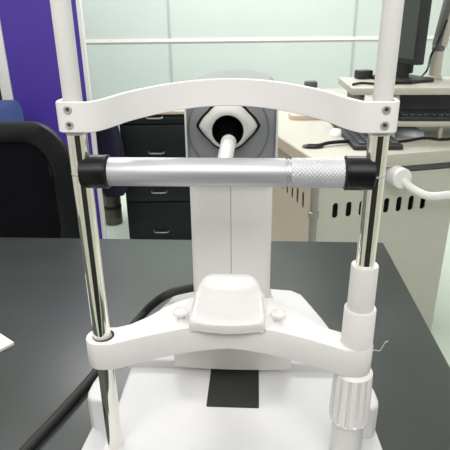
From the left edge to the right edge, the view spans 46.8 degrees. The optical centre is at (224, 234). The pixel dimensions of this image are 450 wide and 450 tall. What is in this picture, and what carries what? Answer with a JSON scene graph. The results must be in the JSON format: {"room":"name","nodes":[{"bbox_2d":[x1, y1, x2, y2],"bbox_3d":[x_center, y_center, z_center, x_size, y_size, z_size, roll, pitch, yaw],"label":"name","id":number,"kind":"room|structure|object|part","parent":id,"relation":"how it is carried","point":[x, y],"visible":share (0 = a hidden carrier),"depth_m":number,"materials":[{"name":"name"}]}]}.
{"room":"examination room","nodes":[
{"label":"examination room","id":0,"kind":"room"},
{"bbox_2d":[81,0,449,129],"bbox_3d":[0.179,-1.805,3.851,5.200,2.750,0.100,-1,23,0],"label":"wall","id":1,"kind":"structure","parent":0,"point":[114,68],"depth_m":3.94,"materials":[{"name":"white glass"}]},
{"bbox_2d":[167,0,172,82],"bbox_3d":[-0.420,-1.777,3.802,0.016,2.750,0.008,-1,23,0],"label":"trim","id":2,"kind":"structure","parent":1,"relation":"attached to","point":[168,8],"depth_m":3.94,"materials":[{"name":"white metal"}]},
{"bbox_2d":[86,36,449,42],"bbox_3d":[0.183,-1.473,3.936,5.000,0.022,0.012,-1,23,0],"label":"trim","id":3,"kind":"structure","parent":1,"relation":"attached to","point":[372,37],"depth_m":3.93,"materials":[{"name":"white metal"}]},
{"bbox_2d":[350,0,357,76],"bbox_3d":[0.972,-1.793,3.802,0.016,2.750,0.008,-1,23,0],"label":"trim","id":4,"kind":"structure","parent":1,"relation":"attached to","point":[356,4],"depth_m":3.93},
{"bbox_2d":[106,193,449,366],"bbox_3d":[0.206,0.545,2.008,5.200,0.100,5.350,-1,23,0],"label":"floor","id":5,"kind":"structure","parent":0,"point":[440,329],"depth_m":2.47,"materials":[{"name":"tile"}]},
{"bbox_2d":[0,100,23,121],"bbox_3d":[-1.131,-0.091,2.244,0.594,0.908,0.333,-1,23,0],"label":"chair","id":6,"kind":"object","parent":5,"relation":"on","point":[10,110],"visible":0.12,"depth_m":2.10,"materials":[{"name":"blue fabric"}]},
{"bbox_2d":[0,121,79,237],"bbox_3d":[-0.656,0.040,1.845,0.594,0.972,0.596,-1,23,0],"label":"office chair","id":7,"kind":"object","parent":5,"relation":"on","point":[37,197],"visible":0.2,"depth_m":1.47,"materials":[{"name":"black plastic"}]},
{"bbox_2d":[0,0,106,238],"bbox_3d":[-0.811,-0.744,2.354,0.428,2.013,0.400,-1,23,0],"label":"partition panel","id":8,"kind":"object","parent":5,"relation":"on","point":[29,70],"visible":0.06,"depth_m":2.33,"materials":[{"name":"purple fabric"}]},
{"bbox_3d":[-1.000,-0.735,2.353,0.050,2.000,0.030,-1,23,0],"label":"frame post","id":9,"kind":"part","parent":8,"relation":"part of","materials":[{"name":"white metal"}]},
{"bbox_3d":[-0.628,-0.739,2.353,0.019,2.000,0.030,-1,23,0],"label":"frame post","id":10,"kind":"part","parent":8,"relation":"part of","materials":[{"name":"white metal"}]},
{"bbox_2d":[96,125,127,197],"bbox_3d":[-0.588,-0.401,2.591,0.154,0.491,0.249,-1,23,0],"label":"coat","id":11,"kind":"object","parent":8,"relation":"hanging from","point":[109,141],"visible":0.41,"depth_m":2.63,"materials":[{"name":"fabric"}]},
{"bbox_2d":[102,193,122,224],"bbox_3d":[-0.715,-0.203,3.284,0.118,0.280,0.118,-1,23,0],"label":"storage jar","id":12,"kind":"object","parent":5,"relation":"on","point":[112,206],"visible":0.51,"depth_m":3.26,"materials":[{"name":"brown glass"}]},
{"bbox_2d":[119,109,191,239],"bbox_3d":[-0.343,-0.377,3.058,0.427,0.771,0.554,-1,23,0],"label":"base cabinet","id":13,"kind":"object","parent":5,"relation":"on","point":[154,212],"visible":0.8,"depth_m":2.85,"materials":[{"name":"metal"}]},
{"bbox_3d":[-0.344,-0.482,2.753,0.405,0.195,0.022,-1,23,0],"label":"drawer","id":14,"kind":"part","parent":13,"relation":"part of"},
{"bbox_3d":[-0.345,-0.594,2.705,0.405,0.035,0.022,-1,23,0],"label":"drawer","id":15,"kind":"part","parent":13,"relation":"part of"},
{"bbox_3d":[-0.342,-0.286,2.838,0.405,0.221,0.022,-1,23,0],"label":"drawer","id":16,"kind":"part","parent":13,"relation":"part of","materials":[{"name":"black metal"}]},
{"bbox_3d":[-0.340,-0.069,2.932,0.405,0.239,0.022,-1,23,0],"label":"drawer","id":17,"kind":"part","parent":13,"relation":"part of","materials":[{"name":"black metal"}]},
{"bbox_3d":[-0.359,-0.230,2.837,0.092,0.014,0.032,-1,23,0],"label":"pull handle","id":18,"kind":"part","parent":13,"relation":"part of","materials":[{"name":"metal"}]},
{"bbox_2d":[0,237,449,449],"bbox_3d":[-0.352,0.547,0.986,1.432,0.720,1.040,1,23,3],"label":"table","id":19,"kind":"object","parent":5,"relation":"on","point":[45,311],"visible":0.32,"depth_m":0.96,"materials":[{"name":"grey laminate"}]},
{"bbox_2d":[0,334,14,351],"bbox_3d":[-0.493,0.188,0.905,0.210,0.006,0.150,17,29,35],"label":"paper","id":20,"kind":"object","parent":19,"relation":"on","point":[5,343],"visible":1,"depth_m":0.90,"materials":[{"name":"white paper"}]},
{"bbox_2d":[19,283,193,449],"bbox_3d":[-0.205,0.186,0.773,0.119,0.108,0.416,15,28,32],"label":"power cable","id":21,"kind":"object","parent":19,"relation":"on","point":[50,423],"visible":0.77,"depth_m":0.77,"materials":[{"name":"black rubber"}]},
{"bbox_2d":[50,0,404,449],"bbox_3d":[0.010,-0.007,0.608,0.388,0.589,0.463,1,23,3],"label":"keratometer","id":22,"kind":"object","parent":19,"relation":"on","point":[235,361],"visible":0.92,"depth_m":0.56,"materials":[{"name":"white plastic"}]},
{"bbox_3d":[-0.128,0.076,0.525,0.018,0.361,0.018,1,23,3],"label":"chin rest post","id":23,"kind":"part","parent":22,"relation":"part of","materials":[{"name":"silver metal"}]},
{"bbox_3d":[-0.043,-0.108,0.582,0.002,0.088,0.006,1,23,3],"label":"head edge trim","id":24,"kind":"part","parent":22,"relation":"part of","materials":[{"name":"white plastic"}]},
{"bbox_2d":[77,134,376,190],"bbox_3d":[0.003,-0.073,0.503,0.258,0.030,0.124,1,23,3],"label":"bar","id":25,"kind":"object","parent":22,"relation":"attached to","point":[94,171],"visible":1,"depth_m":0.45,"materials":[{"name":"metal"}]},
{"bbox_3d":[0.001,-0.079,0.512,0.017,0.017,0.102,1,23,3],"label":"eye rod","id":26,"kind":"part","parent":25,"relation":"part of","materials":[{"name":"white plastic"}]},
{"bbox_2d":[189,274,264,333],"bbox_3d":[0.004,0.076,0.571,0.081,0.037,0.076,1,23,3],"label":"chin rest","id":27,"kind":"object","parent":22,"relation":"on","point":[221,303],"depth_m":0.57,"materials":[{"name":"white plastic"}]},
{"bbox_3d":[0.004,-0.116,0.575,0.025,0.025,0.002,1,23,3],"label":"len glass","id":28,"kind":"part","parent":22,"relation":"part of","materials":[{"name":"black glass"}]},
{"bbox_3d":[0.006,0.301,0.602,0.388,0.027,0.207,1,23,3],"label":"foot plate","id":29,"kind":"part","parent":22,"relation":"part of","materials":[{"name":"white plastic"}]},
{"bbox_3d":[0.057,-0.106,0.577,0.002,0.088,0.006,1,23,3],"label":"head edge trim","id":30,"kind":"part","parent":22,"relation":"part of","materials":[{"name":"white plastic"}]},
{"bbox_3d":[0.133,0.167,0.549,0.042,0.064,0.042,1,23,3],"label":"height knob","id":31,"kind":"part","parent":22,"relation":"part of","materials":[{"name":"white plastic"}]},
{"bbox_3d":[0.132,0.080,0.511,0.018,0.361,0.018,1,23,3],"label":"chin rest post","id":32,"kind":"part","parent":22,"relation":"part of","materials":[{"name":"silver metal"}]},
{"bbox_2d":[271,88,449,330],"bbox_3d":[0.514,-0.174,2.529,0.815,0.799,1.624,-6,24,-12],"label":"desk","id":33,"kind":"object","parent":5,"relation":"on","point":[415,209],"visible":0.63,"depth_m":1.89,"materials":[{"name":"beige laminate"}]},
{"bbox_3d":[0.143,-0.170,2.524,0.004,0.685,1.360,-6,24,-12],"label":"panel","id":34,"kind":"part","parent":33,"relation":"part of","materials":[{"name":"beige metal"}]},
{"bbox_3d":[0.186,-0.158,2.518,0.004,0.655,1.300,-6,24,-12],"label":"panel","id":35,"kind":"part","parent":33,"relation":"part of","materials":[{"name":"beige metal"}]},
{"bbox_2d":[288,80,319,119],"bbox_3d":[0.361,-0.593,2.294,0.150,0.158,0.110,-1,23,0],"label":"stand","id":36,"kind":"object","parent":33,"relation":"on","point":[311,83],"visible":0.41,"depth_m":2.27,"materials":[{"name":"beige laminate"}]},
{"bbox_3d":[0.303,0.118,1.852,0.036,0.706,0.036,-6,24,-12],"label":"corner post","id":37,"kind":"part","parent":33,"relation":"part of","materials":[{"name":"grey metal"}]},
{"bbox_2d":[302,140,349,147],"bbox_3d":[0.365,-0.317,1.833,0.190,0.019,0.047,-4,24,-9],"label":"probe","id":38,"kind":"object","parent":33,"relation":"on","point":[320,145],"visible":0.98,"depth_m":1.83,"materials":[{"name":"plastic"}]},
{"bbox_2d":[329,128,341,136],"bbox_3d":[0.429,-0.395,2.008,0.050,0.020,0.085,4,24,10],"label":"computer mouse","id":39,"kind":"object","parent":33,"relation":"on","point":[336,132],"visible":0.91,"depth_m":1.98,"materials":[{"name":"white plastic"}]},
{"bbox_2d":[278,88,449,166],"bbox_3d":[0.503,-0.546,2.436,0.800,0.044,1.500,-6,24,-12],"label":"countertop","id":40,"kind":"structure","parent":33,"relation":"on","point":[297,133],"depth_m":1.87,"materials":[{"name":"beige laminate"}]},
{"bbox_2d":[331,123,402,149],"bbox_3d":[0.531,-0.419,2.059,0.170,0.022,0.610,0,23,1],"label":"keyboard","id":41,"kind":"object","parent":33,"relation":"on","point":[358,141],"visible":0.17,"depth_m":1.83,"materials":[{"name":"plastic"}]},
{"bbox_3d":[0.576,0.117,1.934,0.534,0.713,0.004,-6,24,-12],"label":"panel","id":42,"kind":"part","parent":33,"relation":"part of","materials":[{"name":"grey metal"}]},
{"bbox_3d":[0.565,0.078,1.964,0.504,0.655,0.004,-6,24,-12],"label":"panel","id":43,"kind":"part","parent":33,"relation":"part of","materials":[{"name":"beige metal"}]},
{"bbox_2d":[338,77,449,137],"bbox_3d":[0.789,-0.493,2.014,0.660,0.188,0.320,1,23,3],"label":"monitor stand","id":44,"kind":"object","parent":33,"relation":"on","point":[438,87],"visible":0.37,"depth_m":1.88,"materials":[{"name":"beige laminate"}]},
{"bbox_2d":[354,69,372,78],"bbox_3d":[0.555,-0.641,2.084,0.060,0.032,0.045,-8,24,-16],"label":"power adapter","id":45,"kind":"object","parent":44,"relation":"on","point":[365,73],"visible":1,"depth_m":2.06,"materials":[{"name":"black plastic"}]},
{"bbox_2d":[338,77,449,94],"bbox_3d":[0.788,-0.567,1.982,0.660,0.025,0.320,1,23,3],"label":"shelf","id":46,"kind":"object","parent":44,"relation":"attached to","point":[438,87],"depth_m":1.85,"materials":[{"name":"beige laminate"}]},
{"bbox_3d":[0.619,-0.431,1.908,0.022,0.163,0.022,1,23,3],"label":"riser leg","id":47,"kind":"part","parent":44,"relation":"part of","materials":[{"name":"beige laminate"}]},
{"bbox_2d":[352,20,447,85],"bbox_3d":[0.698,-0.685,1.949,0.505,0.218,0.150,-19,29,-36],"label":"lead","id":48,"kind":"object","parent":44,"relation":"on","point":[446,21],"visible":0.83,"depth_m":1.92,"materials":[{"name":"plastic"}]},
{"bbox_2d":[371,0,433,83],"bbox_3d":[0.688,-0.768,1.967,0.170,0.375,0.228,-9,25,-20],"label":"monitor","id":49,"kind":"object","parent":44,"relation":"on","point":[416,13],"visible":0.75,"depth_m":1.90,"materials":[{"name":"black plastic"}]},
{"bbox_2d":[397,120,449,126],"bbox_3d":[0.866,-0.460,2.025,0.507,0.018,0.320,1,23,3],"label":"shelf","id":50,"kind":"object","parent":44,"relation":"attached to","point":[400,123],"depth_m":1.89,"materials":[{"name":"beige laminate"}]},
{"bbox_2d":[398,109,449,120],"bbox_3d":[0.854,-0.450,1.950,0.430,0.022,0.150,1,23,3],"label":"keyboard","id":51,"kind":"object","parent":44,"relation":"on","point":[404,114],"visible":0.97,"depth_m":1.90,"materials":[{"name":"plastic"}]},
{"bbox_2d":[399,95,449,108],"bbox_3d":[0.866,-0.537,2.079,0.440,0.079,0.100,1,23,3],"label":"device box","id":52,"kind":"object","parent":44,"relation":"on","point":[406,101],"visible":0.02,"depth_m":2.04,"materials":[{"name":"black plastic"}]},
{"bbox_2d":[426,0,449,79],"bbox_3d":[0.835,-0.798,1.958,0.060,0.416,0.098,-18,29,-34],"label":"jointed arm","id":53,"kind":"object","parent":44,"relation":"on","point":[435,68],"visible":0.84,"depth_m":1.99},
{"bbox_3d":[0.825,-0.663,2.033,0.060,0.108,0.060,-1,23,0],"label":"post","id":54,"kind":"part","parent":53,"relation":"part of","materials":[{"name":"beige laminate"}]},
{"bbox_3d":[0.791,-0.374,1.913,0.014,0.050,0.014,1,23,3],"label":"riser leg","id":55,"kind":"part","parent":44,"relation":"part of","materials":[{"name":"beige laminate"}]},
{"bbox_3d":[0.582,-0.197,1.757,0.069,0.069,0.074,-6,24,-12],"label":"handle mount","id":56,"kind":"part","parent":33,"relation":"part of","materials":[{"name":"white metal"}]},
{"bbox_2d":[395,127,423,136],"bbox_3d":[0.691,-0.415,2.035,0.090,0.030,0.200,-13,26,-26],"label":"pouch","id":57,"kind":"object","parent":33,"relation":"on","point":[405,131],"visible":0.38,"depth_m":1.97,"materials":[{"name":"grey plastic"}]},
{"bbox_2d":[397,137,449,142],"bbox_3d":[0.734,-0.348,1.905,0.290,0.010,0.044,-4,24,-8],"label":"cable","id":58,"kind":"object","parent":33,"relation":"on","point":[418,138],"visible":0.8,"depth_m":1.90,"materials":[{"name":"black plastic"}]},
{"bbox_3d":[0.587,-0.234,1.808,0.484,0.028,0.030,-6,24,-12],"label":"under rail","id":59,"kind":"part","parent":33,"relation":"part of","materials":[{"name":"metal"}]},
{"bbox_3d":[0.732,-0.176,1.764,0.307,0.073,0.158,-6,24,-12],"label":"push handle","id":60,"kind":"part","parent":33,"relation":"part of","materials":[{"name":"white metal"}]}
]}

